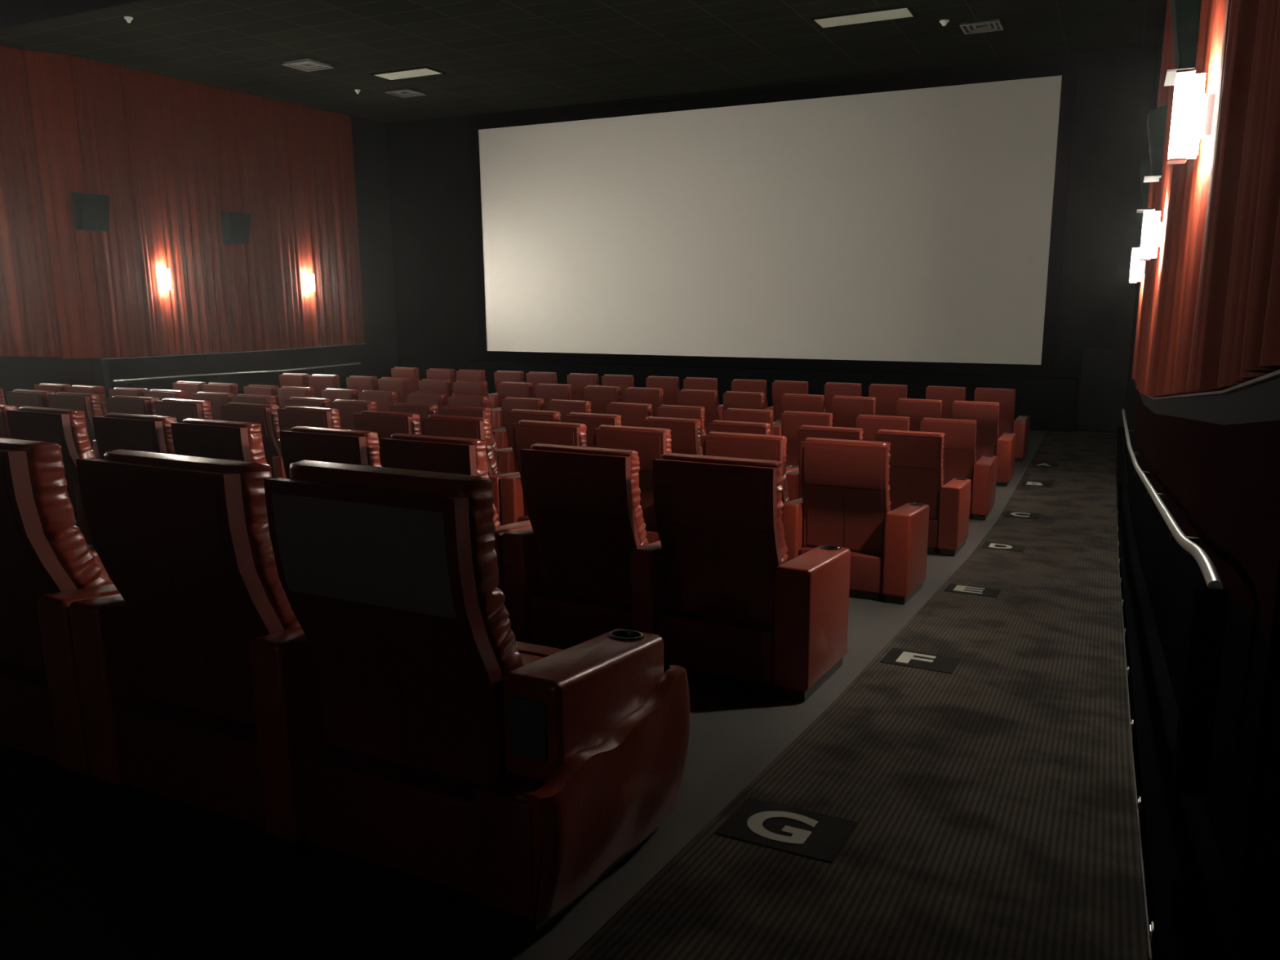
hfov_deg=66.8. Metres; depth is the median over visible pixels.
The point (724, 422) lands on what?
cushion
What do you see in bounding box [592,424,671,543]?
recliner chair
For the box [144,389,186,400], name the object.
recliner chair
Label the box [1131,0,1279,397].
pleated curtain
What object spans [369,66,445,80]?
ceiling light panel
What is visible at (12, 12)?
trim
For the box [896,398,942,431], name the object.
recliner chair
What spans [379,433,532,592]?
recliner chair
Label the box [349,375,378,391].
cushion
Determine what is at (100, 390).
recliner chair
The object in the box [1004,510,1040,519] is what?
marker
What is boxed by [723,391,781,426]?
recliner chair
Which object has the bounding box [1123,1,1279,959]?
wall
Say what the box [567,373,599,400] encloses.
recliner chair
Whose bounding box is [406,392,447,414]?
recliner chair
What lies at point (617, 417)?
cushion
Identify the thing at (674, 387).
cushion
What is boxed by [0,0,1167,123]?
ceiling
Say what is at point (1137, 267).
wall sconce
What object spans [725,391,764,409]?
cushion
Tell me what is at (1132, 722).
stud
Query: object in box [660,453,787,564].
cushion
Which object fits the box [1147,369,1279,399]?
trim
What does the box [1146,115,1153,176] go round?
grille
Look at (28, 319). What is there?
pleated curtain
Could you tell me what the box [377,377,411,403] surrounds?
recliner chair
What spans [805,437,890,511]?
cushion
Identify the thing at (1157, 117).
wall speaker
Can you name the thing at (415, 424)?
cushion
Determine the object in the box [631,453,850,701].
recliner chair
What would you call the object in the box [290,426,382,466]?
cushion
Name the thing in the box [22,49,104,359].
pleated curtain
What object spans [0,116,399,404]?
wall
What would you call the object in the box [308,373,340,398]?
recliner chair
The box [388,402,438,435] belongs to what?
recliner chair
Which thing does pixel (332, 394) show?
recliner chair
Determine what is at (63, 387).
cushion
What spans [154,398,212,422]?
recliner chair
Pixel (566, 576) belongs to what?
recliner chair
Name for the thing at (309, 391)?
cushion
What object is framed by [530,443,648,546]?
cushion
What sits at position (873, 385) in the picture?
cushion
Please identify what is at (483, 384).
cushion
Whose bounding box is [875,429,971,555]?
recliner chair
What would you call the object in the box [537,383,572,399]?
cushion
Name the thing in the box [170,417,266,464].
recliner chair
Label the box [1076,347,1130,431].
door
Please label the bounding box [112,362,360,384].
handrail
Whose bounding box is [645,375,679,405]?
recliner chair
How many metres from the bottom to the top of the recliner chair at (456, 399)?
1.159 m
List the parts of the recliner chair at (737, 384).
panel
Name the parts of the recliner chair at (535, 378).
panel, panel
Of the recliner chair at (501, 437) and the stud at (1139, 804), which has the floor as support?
the recliner chair at (501, 437)
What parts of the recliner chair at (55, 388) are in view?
panel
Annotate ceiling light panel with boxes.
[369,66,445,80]
[811,5,915,29]
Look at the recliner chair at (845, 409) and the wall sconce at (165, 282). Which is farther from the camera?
the wall sconce at (165, 282)
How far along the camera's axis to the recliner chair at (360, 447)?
5.63 m
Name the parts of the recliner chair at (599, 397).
panel, panel, panel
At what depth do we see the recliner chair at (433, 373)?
20.07 m
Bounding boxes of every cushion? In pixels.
[0,437,109,589]
[17,406,96,458]
[39,382,71,391]
[56,391,103,417]
[103,448,301,631]
[177,381,205,391]
[196,391,233,403]
[226,402,281,452]
[281,386,314,397]
[284,405,341,429]
[289,460,523,678]
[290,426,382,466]
[311,373,340,388]
[334,399,377,410]
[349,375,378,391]
[360,410,421,435]
[362,390,397,404]
[381,377,411,394]
[391,433,500,526]
[393,402,438,414]
[394,366,419,386]
[410,392,447,408]
[422,378,453,396]
[428,414,499,475]
[429,368,456,382]
[444,405,497,449]
[452,394,493,429]
[456,379,491,408]
[458,368,488,393]
[497,370,524,382]
[500,382,533,398]
[505,396,544,410]
[511,408,560,422]
[515,640,563,666]
[519,419,586,447]
[528,371,557,383]
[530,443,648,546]
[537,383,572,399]
[551,399,591,413]
[569,373,599,386]
[569,412,621,426]
[586,385,621,402]
[599,424,671,453]
[604,374,634,386]
[609,402,652,416]
[627,386,663,404]
[648,375,679,391]
[660,404,706,435]
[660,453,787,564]
[680,389,719,420]
[685,377,719,405]
[712,420,770,435]
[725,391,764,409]
[733,378,768,408]
[774,380,808,394]
[783,410,832,426]
[784,393,824,412]
[801,425,862,440]
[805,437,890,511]
[826,382,862,396]
[834,395,875,415]
[858,414,910,431]
[871,383,907,398]
[878,429,944,486]
[898,398,942,418]
[923,417,977,462]
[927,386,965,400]
[953,400,999,439]
[976,387,1016,405]
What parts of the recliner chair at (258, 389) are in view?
panel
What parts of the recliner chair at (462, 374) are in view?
panel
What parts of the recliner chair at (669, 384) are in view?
panel, panel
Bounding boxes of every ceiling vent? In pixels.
[281,58,333,71]
[385,88,426,97]
[960,17,1003,34]
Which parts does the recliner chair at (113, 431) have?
panel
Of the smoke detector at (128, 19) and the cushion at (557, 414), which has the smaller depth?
the cushion at (557, 414)
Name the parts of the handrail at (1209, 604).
rail, post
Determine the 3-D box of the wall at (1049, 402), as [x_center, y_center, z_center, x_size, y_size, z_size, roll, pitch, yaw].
[2.014,-1.983,21.586,14.032,1.010,0.278,5,12,25]
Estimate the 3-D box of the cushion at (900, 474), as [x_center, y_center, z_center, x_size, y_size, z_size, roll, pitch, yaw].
[2.583,-0.130,9.253,0.612,0.700,0.286,5,12,25]
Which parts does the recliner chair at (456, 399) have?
panel, armrest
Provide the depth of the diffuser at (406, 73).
18.78 m
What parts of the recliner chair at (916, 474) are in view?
panel, panel, panel, foot rail, armrest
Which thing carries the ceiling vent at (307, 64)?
in the ceiling
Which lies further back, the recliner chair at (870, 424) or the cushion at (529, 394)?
the cushion at (529, 394)
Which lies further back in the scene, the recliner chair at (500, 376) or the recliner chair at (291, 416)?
the recliner chair at (500, 376)
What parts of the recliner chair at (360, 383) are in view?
panel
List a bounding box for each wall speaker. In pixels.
[71,191,110,231]
[220,211,250,244]
[1136,158,1151,213]
[1143,105,1167,182]
[1164,0,1201,86]
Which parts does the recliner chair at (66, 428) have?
panel, panel, armrest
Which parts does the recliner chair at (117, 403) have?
panel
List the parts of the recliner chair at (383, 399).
panel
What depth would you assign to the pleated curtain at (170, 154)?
20.05 m
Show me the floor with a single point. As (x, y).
(86, 873)
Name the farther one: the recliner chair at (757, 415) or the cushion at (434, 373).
the cushion at (434, 373)
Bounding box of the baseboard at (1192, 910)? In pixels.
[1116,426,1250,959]
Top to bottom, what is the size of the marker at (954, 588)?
0.042 m
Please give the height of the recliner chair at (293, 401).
1.196 m
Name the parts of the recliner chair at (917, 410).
panel, panel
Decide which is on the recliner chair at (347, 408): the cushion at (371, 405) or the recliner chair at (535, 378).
the cushion at (371, 405)
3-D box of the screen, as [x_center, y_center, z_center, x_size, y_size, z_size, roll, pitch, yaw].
[1.948,-5.314,21.023,13.356,5.703,0.100,5,12,25]
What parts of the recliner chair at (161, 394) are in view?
panel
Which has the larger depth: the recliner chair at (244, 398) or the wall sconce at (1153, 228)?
the recliner chair at (244, 398)
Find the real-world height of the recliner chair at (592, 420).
1.196 m
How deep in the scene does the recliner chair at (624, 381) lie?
18.30 m
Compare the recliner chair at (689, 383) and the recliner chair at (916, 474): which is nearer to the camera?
the recliner chair at (916, 474)
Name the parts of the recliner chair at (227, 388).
panel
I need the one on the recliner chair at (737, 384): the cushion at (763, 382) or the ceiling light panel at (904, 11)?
the cushion at (763, 382)
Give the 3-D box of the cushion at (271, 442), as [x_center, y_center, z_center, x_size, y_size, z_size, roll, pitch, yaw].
[-3.729,-0.411,9.558,0.606,0.705,0.287,5,12,25]
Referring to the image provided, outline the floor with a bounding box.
[0,430,1261,959]
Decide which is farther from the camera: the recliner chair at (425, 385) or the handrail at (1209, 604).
the recliner chair at (425, 385)
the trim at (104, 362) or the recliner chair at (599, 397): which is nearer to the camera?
the recliner chair at (599, 397)
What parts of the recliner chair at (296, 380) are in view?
panel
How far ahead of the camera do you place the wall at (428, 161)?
18.68 m
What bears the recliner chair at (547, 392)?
on the floor
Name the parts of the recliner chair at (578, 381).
panel, panel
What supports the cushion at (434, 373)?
on the recliner chair at (433, 373)
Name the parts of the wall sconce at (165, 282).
glass, glass, glass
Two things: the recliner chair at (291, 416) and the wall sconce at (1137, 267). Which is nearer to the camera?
the recliner chair at (291, 416)
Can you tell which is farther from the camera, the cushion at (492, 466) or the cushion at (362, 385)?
the cushion at (362, 385)
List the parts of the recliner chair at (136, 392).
panel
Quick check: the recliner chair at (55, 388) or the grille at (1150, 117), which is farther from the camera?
the recliner chair at (55, 388)
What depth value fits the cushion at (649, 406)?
12.96 m
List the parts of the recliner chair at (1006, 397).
panel, panel, foot rail, armrest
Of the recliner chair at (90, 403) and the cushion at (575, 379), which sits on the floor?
the recliner chair at (90, 403)
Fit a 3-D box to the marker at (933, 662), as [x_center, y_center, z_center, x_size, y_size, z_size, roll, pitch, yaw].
[1.560,1.001,5.392,0.380,0.041,0.338,5,12,25]
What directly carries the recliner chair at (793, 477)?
on the floor
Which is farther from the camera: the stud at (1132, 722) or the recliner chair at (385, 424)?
the recliner chair at (385, 424)
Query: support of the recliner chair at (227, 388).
on the floor
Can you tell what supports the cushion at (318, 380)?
on the recliner chair at (319, 382)
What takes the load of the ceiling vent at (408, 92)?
in the ceiling
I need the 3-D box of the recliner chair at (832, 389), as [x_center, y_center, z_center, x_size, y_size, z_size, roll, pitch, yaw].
[3.546,-1.152,16.947,0.765,1.152,0.871,5,12,25]
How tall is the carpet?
2.093 m
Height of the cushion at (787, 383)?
0.690 m
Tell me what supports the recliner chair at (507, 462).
on the floor
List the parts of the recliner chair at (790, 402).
armrest, panel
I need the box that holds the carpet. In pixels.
[568,431,1150,959]
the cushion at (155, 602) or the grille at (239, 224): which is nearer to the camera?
the cushion at (155, 602)
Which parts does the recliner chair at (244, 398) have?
panel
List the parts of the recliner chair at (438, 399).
panel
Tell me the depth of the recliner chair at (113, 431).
6.35 m
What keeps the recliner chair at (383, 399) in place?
on the floor
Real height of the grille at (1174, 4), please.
0.540 m
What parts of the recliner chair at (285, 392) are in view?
panel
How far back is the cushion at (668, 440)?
7.55 m
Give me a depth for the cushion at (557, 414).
10.81 m
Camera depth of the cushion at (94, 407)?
10.44 m
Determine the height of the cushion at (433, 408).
0.700 m
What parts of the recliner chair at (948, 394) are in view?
panel, panel, panel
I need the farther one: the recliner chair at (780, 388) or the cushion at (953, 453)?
the recliner chair at (780, 388)
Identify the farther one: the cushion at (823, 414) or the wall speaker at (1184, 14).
the cushion at (823, 414)
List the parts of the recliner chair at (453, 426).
panel, armrest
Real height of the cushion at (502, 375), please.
0.690 m
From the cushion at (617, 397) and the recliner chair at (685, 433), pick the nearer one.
the recliner chair at (685, 433)
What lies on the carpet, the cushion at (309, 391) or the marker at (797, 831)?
the marker at (797, 831)
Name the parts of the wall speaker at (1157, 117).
underside plate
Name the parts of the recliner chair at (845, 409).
panel, panel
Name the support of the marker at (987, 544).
on the carpet
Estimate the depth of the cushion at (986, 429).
13.32 m
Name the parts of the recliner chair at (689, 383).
panel, armrest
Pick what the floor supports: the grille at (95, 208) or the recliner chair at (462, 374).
the recliner chair at (462, 374)
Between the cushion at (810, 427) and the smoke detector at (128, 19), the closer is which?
the cushion at (810, 427)
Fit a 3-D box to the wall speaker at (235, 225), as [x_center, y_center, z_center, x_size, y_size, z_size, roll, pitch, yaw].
[-8.463,-5.300,20.396,0.310,0.658,0.540,5,12,25]
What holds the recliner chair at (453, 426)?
on the floor
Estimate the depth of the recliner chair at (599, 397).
15.83 m
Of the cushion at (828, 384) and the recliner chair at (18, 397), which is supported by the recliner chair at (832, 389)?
the cushion at (828, 384)
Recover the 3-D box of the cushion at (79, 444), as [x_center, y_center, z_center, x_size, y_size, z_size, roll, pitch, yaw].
[-4.135,-0.176,6.994,0.607,0.705,0.287,5,12,25]
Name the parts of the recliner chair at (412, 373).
panel, panel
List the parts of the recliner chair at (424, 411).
panel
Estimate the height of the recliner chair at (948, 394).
1.152 m
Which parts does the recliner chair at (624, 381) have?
panel, panel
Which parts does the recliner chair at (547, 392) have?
panel, panel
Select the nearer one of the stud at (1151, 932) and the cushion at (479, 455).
the stud at (1151, 932)
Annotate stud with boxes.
[1130,720,1133,731]
[1137,795,1141,811]
[1148,920,1154,943]
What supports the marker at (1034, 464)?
on the carpet
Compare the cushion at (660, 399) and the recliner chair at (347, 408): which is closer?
the recliner chair at (347, 408)
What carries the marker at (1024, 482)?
on the carpet
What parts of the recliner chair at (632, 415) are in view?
panel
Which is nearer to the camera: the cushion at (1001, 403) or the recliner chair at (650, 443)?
the recliner chair at (650, 443)
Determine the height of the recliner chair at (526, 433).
1.218 m
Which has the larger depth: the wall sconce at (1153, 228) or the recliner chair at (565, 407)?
the recliner chair at (565, 407)
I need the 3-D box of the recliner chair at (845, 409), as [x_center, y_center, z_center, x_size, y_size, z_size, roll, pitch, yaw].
[3.268,-0.703,14.488,0.902,1.156,0.871,5,12,25]
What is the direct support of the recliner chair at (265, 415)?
on the floor
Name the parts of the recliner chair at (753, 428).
panel, armrest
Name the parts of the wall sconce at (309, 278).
glass, glass, glass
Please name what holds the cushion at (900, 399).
on the recliner chair at (917, 410)
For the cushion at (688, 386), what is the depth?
17.57 m
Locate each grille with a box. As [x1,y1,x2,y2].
[83,195,109,228]
[230,214,250,242]
[1138,164,1143,208]
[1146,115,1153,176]
[1169,0,1180,69]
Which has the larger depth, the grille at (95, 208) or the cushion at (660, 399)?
the grille at (95, 208)
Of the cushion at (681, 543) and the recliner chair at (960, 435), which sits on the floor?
the recliner chair at (960, 435)
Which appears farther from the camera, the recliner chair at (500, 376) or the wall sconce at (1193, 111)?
the recliner chair at (500, 376)
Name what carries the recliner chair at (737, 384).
on the floor
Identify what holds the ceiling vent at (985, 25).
in the ceiling
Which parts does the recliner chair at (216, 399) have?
panel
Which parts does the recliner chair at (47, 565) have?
panel, panel, panel, armrest, foot rail, armrest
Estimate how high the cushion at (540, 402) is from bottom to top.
0.692 m
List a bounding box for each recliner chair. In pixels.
[0,388,5,404]
[0,404,17,438]
[0,437,119,788]
[5,389,54,410]
[6,406,96,545]
[33,382,71,394]
[48,391,103,459]
[66,384,106,417]
[69,448,301,841]
[92,412,177,459]
[105,395,159,415]
[108,386,147,397]
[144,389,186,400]
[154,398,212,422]
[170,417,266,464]
[172,381,205,399]
[191,391,233,420]
[203,382,238,395]
[219,402,281,478]
[231,393,275,404]
[243,384,280,408]
[248,460,690,935]
[272,405,341,478]
[277,386,314,408]
[279,373,309,387]
[279,426,382,479]
[284,396,329,408]
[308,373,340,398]
[321,388,359,401]
[328,399,377,430]
[346,375,378,398]
[353,410,421,464]
[358,390,397,411]
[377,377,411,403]
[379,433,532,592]
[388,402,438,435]
[391,366,419,393]
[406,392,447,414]
[418,378,453,405]
[421,414,519,525]
[426,368,456,393]
[439,405,512,471]
[448,394,506,437]
[452,368,497,400]
[453,379,501,419]
[488,370,524,408]
[491,382,533,429]
[494,396,544,448]
[497,408,560,474]
[500,419,586,524]
[501,443,648,649]
[525,371,557,398]
[534,383,572,410]
[546,399,591,422]
[564,412,621,447]
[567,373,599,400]
[583,385,621,413]
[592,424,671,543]
[601,374,634,402]
[606,402,652,426]
[624,386,663,417]
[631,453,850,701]
[641,416,702,455]
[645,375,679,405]
[657,404,706,448]
[676,377,723,420]
[677,389,719,435]
[702,431,789,519]
[708,420,799,473]
[723,378,768,420]
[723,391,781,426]
[724,408,773,435]
[764,380,825,422]
[773,393,824,435]
[781,410,832,466]
[781,437,929,604]
[785,425,862,501]
[823,382,862,425]
[831,395,875,427]
[855,414,910,441]
[868,383,907,416]
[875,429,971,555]
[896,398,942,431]
[920,417,997,519]
[925,386,965,418]
[951,400,1016,486]
[973,387,1030,462]
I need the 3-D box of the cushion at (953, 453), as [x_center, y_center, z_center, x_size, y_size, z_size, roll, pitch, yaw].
[3.630,-0.384,11.399,0.610,0.692,0.287,5,12,25]
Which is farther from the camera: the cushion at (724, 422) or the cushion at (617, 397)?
the cushion at (617, 397)
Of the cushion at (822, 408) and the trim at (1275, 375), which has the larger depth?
the cushion at (822, 408)
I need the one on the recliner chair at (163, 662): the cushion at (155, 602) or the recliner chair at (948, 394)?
the cushion at (155, 602)
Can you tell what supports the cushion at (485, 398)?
on the recliner chair at (456, 399)
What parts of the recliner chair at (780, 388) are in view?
armrest, panel, panel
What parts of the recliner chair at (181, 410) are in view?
panel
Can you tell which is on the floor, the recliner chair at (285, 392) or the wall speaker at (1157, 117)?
the recliner chair at (285, 392)
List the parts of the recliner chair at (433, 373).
panel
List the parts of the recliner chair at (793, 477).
armrest, panel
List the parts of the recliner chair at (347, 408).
panel, panel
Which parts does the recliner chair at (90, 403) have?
panel, panel, armrest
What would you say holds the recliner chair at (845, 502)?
on the floor
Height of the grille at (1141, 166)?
0.540 m
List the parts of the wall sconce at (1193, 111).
plate, glass, glass, glass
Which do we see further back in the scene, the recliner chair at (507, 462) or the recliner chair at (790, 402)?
the recliner chair at (790, 402)
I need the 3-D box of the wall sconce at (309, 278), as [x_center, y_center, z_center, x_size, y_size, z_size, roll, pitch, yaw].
[-7.675,-4.567,22.457,0.229,0.426,0.172,5,12,25]
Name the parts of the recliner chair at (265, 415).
panel, panel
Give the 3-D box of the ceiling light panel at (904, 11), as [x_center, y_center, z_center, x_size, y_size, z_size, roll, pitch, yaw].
[3.476,-7.197,15.106,1.480,0.030,0.620,5,12,25]
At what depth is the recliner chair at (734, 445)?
7.15 m
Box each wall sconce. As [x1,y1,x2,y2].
[158,267,171,288]
[304,274,315,292]
[1128,247,1146,283]
[1138,208,1164,260]
[1166,68,1215,164]
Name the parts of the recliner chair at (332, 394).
panel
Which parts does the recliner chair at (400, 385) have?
panel, panel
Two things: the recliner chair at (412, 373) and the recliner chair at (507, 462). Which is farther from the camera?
the recliner chair at (412, 373)
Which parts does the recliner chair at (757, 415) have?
panel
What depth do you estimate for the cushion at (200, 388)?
16.56 m
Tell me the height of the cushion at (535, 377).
0.690 m
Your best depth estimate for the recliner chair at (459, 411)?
11.21 m
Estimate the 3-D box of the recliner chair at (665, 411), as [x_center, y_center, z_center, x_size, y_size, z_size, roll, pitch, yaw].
[0.703,-0.460,13.100,0.902,1.159,0.871,5,12,25]
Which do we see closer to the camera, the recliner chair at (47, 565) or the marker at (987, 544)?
the recliner chair at (47, 565)
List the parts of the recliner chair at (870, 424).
panel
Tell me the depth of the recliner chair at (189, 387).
16.58 m
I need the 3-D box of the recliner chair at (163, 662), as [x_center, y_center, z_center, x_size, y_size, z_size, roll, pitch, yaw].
[-1.267,0.473,3.262,0.766,1.234,0.871,5,12,25]
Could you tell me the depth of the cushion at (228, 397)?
12.97 m
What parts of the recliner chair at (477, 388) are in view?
panel, armrest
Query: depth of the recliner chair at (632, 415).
12.95 m
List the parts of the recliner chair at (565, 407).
panel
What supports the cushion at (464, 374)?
on the recliner chair at (462, 374)
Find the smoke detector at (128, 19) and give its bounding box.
[124,16,133,22]
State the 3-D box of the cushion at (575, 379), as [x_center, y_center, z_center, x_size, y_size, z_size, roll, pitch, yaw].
[-1.046,-1.727,18.847,0.609,0.690,0.287,5,12,25]
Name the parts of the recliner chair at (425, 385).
panel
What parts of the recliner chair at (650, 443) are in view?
panel, panel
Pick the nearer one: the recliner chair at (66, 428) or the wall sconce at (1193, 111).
the wall sconce at (1193, 111)
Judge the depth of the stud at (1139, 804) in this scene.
3.40 m
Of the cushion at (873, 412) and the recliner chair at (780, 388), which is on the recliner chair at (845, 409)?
the cushion at (873, 412)
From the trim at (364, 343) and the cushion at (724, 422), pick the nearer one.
the cushion at (724, 422)
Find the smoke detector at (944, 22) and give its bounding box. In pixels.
[939,19,949,26]
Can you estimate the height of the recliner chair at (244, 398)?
1.196 m
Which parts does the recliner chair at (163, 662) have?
armrest, foot rail, panel, panel, panel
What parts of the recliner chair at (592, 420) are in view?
panel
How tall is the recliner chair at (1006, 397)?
1.152 m
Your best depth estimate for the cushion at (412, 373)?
20.46 m
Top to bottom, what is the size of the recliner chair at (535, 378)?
1.152 m
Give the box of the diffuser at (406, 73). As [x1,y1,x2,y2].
[374,68,440,79]
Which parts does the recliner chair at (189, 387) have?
panel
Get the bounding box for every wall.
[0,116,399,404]
[385,45,1157,432]
[466,360,1077,431]
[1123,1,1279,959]
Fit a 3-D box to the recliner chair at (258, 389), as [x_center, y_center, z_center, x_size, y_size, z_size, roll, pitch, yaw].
[-6.134,-1.055,16.373,0.767,1.159,0.871,5,12,25]
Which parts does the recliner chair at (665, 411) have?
panel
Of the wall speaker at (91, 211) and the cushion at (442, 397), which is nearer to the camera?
the cushion at (442, 397)
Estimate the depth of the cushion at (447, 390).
17.25 m
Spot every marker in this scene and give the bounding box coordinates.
[714,797,857,862]
[880,648,960,673]
[943,583,1001,597]
[981,542,1025,551]
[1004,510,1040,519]
[1021,480,1052,487]
[1031,462,1059,467]
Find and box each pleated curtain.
[0,44,60,356]
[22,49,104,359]
[68,54,365,357]
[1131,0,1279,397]
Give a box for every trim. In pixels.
[0,0,143,28]
[102,342,364,359]
[102,359,111,397]
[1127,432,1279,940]
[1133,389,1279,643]
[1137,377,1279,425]
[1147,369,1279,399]
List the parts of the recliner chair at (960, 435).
panel, panel, panel, foot rail, armrest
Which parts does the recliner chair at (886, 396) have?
panel, panel, panel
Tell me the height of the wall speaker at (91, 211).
0.658 m
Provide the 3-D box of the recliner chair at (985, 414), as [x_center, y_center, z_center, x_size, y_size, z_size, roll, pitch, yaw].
[4.801,-0.569,13.754,0.932,1.156,0.871,5,12,25]
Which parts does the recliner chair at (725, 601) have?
armrest, panel, panel, panel, foot rail, armrest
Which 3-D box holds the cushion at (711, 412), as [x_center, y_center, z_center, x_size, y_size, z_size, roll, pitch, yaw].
[0.956,-1.081,15.296,0.609,0.691,0.286,5,12,25]
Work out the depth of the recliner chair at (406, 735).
2.55 m
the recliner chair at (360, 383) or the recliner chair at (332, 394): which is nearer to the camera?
the recliner chair at (332, 394)
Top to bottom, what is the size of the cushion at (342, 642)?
0.729 m
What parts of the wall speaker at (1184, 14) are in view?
underside plate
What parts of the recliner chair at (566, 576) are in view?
armrest, foot rail, panel, panel, panel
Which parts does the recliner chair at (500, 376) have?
armrest, panel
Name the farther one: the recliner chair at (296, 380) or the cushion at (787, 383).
the recliner chair at (296, 380)
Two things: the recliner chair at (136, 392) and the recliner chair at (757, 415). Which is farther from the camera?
the recliner chair at (136, 392)
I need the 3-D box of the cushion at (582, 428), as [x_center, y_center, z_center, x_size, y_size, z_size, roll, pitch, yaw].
[-0.690,-0.146,8.103,0.606,0.705,0.287,5,12,25]
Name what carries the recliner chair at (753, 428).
on the floor
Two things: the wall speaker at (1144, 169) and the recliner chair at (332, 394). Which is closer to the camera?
the wall speaker at (1144, 169)
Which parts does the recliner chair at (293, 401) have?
panel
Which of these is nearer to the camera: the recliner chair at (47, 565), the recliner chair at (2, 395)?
the recliner chair at (47, 565)
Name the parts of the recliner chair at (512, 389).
armrest, panel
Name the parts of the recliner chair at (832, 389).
panel, panel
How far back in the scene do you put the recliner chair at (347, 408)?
11.96 m
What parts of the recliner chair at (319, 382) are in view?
panel, panel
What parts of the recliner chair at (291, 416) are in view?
armrest, panel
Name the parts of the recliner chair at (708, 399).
panel, panel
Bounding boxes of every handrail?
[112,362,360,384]
[1121,408,1228,797]
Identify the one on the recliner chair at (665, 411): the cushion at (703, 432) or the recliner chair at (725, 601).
the cushion at (703, 432)
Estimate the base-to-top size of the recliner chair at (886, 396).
1.152 m
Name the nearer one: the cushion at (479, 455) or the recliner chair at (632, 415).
the cushion at (479, 455)
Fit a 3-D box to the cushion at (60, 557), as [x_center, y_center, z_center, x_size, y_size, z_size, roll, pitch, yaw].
[-2.140,0.190,3.374,0.610,0.709,0.287,5,12,25]
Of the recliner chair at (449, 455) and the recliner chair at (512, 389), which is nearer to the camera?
the recliner chair at (449, 455)
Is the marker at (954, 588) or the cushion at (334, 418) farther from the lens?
the cushion at (334, 418)
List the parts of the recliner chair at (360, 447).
panel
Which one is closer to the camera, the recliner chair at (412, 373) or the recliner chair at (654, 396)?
the recliner chair at (654, 396)
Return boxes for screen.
[469,61,1077,377]
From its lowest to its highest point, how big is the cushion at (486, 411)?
0.700 m
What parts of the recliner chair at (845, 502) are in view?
armrest, panel, panel, panel, foot rail, armrest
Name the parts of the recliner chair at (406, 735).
armrest, foot rail, panel, panel, panel, plate, foot rail, armrest, panel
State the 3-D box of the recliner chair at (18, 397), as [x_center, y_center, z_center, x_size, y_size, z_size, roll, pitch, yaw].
[-6.734,-0.471,11.301,0.765,1.218,0.871,5,12,25]
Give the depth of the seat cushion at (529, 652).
3.22 m
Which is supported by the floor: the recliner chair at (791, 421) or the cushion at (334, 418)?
the recliner chair at (791, 421)
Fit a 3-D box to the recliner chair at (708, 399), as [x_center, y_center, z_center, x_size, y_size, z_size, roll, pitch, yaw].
[0.990,-0.901,15.579,0.765,1.156,0.871,5,12,25]
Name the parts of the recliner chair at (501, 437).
armrest, panel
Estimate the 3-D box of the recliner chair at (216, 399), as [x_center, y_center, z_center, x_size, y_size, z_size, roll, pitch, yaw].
[-5.664,-0.655,13.503,0.765,1.196,0.871,5,12,25]
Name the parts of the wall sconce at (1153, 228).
glass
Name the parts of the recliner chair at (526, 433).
armrest, panel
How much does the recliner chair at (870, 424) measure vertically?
1.159 m
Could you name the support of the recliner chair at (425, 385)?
on the floor
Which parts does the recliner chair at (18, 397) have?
panel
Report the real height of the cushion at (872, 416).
0.692 m
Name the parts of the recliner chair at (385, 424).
panel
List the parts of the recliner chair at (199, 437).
panel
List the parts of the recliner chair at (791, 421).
panel, panel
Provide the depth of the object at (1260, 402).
3.53 m
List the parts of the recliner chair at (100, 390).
panel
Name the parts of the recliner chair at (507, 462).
armrest, panel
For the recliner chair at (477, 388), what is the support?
on the floor
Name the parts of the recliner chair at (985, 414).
panel, panel, foot rail, armrest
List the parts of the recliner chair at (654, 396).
panel, panel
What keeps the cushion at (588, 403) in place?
on the recliner chair at (565, 407)
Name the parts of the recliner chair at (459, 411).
panel, armrest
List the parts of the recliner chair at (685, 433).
panel, panel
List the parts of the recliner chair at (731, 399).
panel, armrest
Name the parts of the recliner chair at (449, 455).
panel, armrest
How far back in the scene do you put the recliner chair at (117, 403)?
10.04 m
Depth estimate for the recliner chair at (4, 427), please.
7.04 m
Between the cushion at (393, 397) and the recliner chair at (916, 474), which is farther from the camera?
the cushion at (393, 397)
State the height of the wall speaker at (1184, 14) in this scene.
0.670 m
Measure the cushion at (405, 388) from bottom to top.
0.691 m
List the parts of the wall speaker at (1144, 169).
underside plate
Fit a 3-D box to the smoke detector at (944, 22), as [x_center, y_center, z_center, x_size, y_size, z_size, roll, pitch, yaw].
[4.820,-7.238,15.373,0.150,0.075,0.150,5,12,25]
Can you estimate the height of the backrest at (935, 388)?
0.690 m
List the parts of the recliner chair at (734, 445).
panel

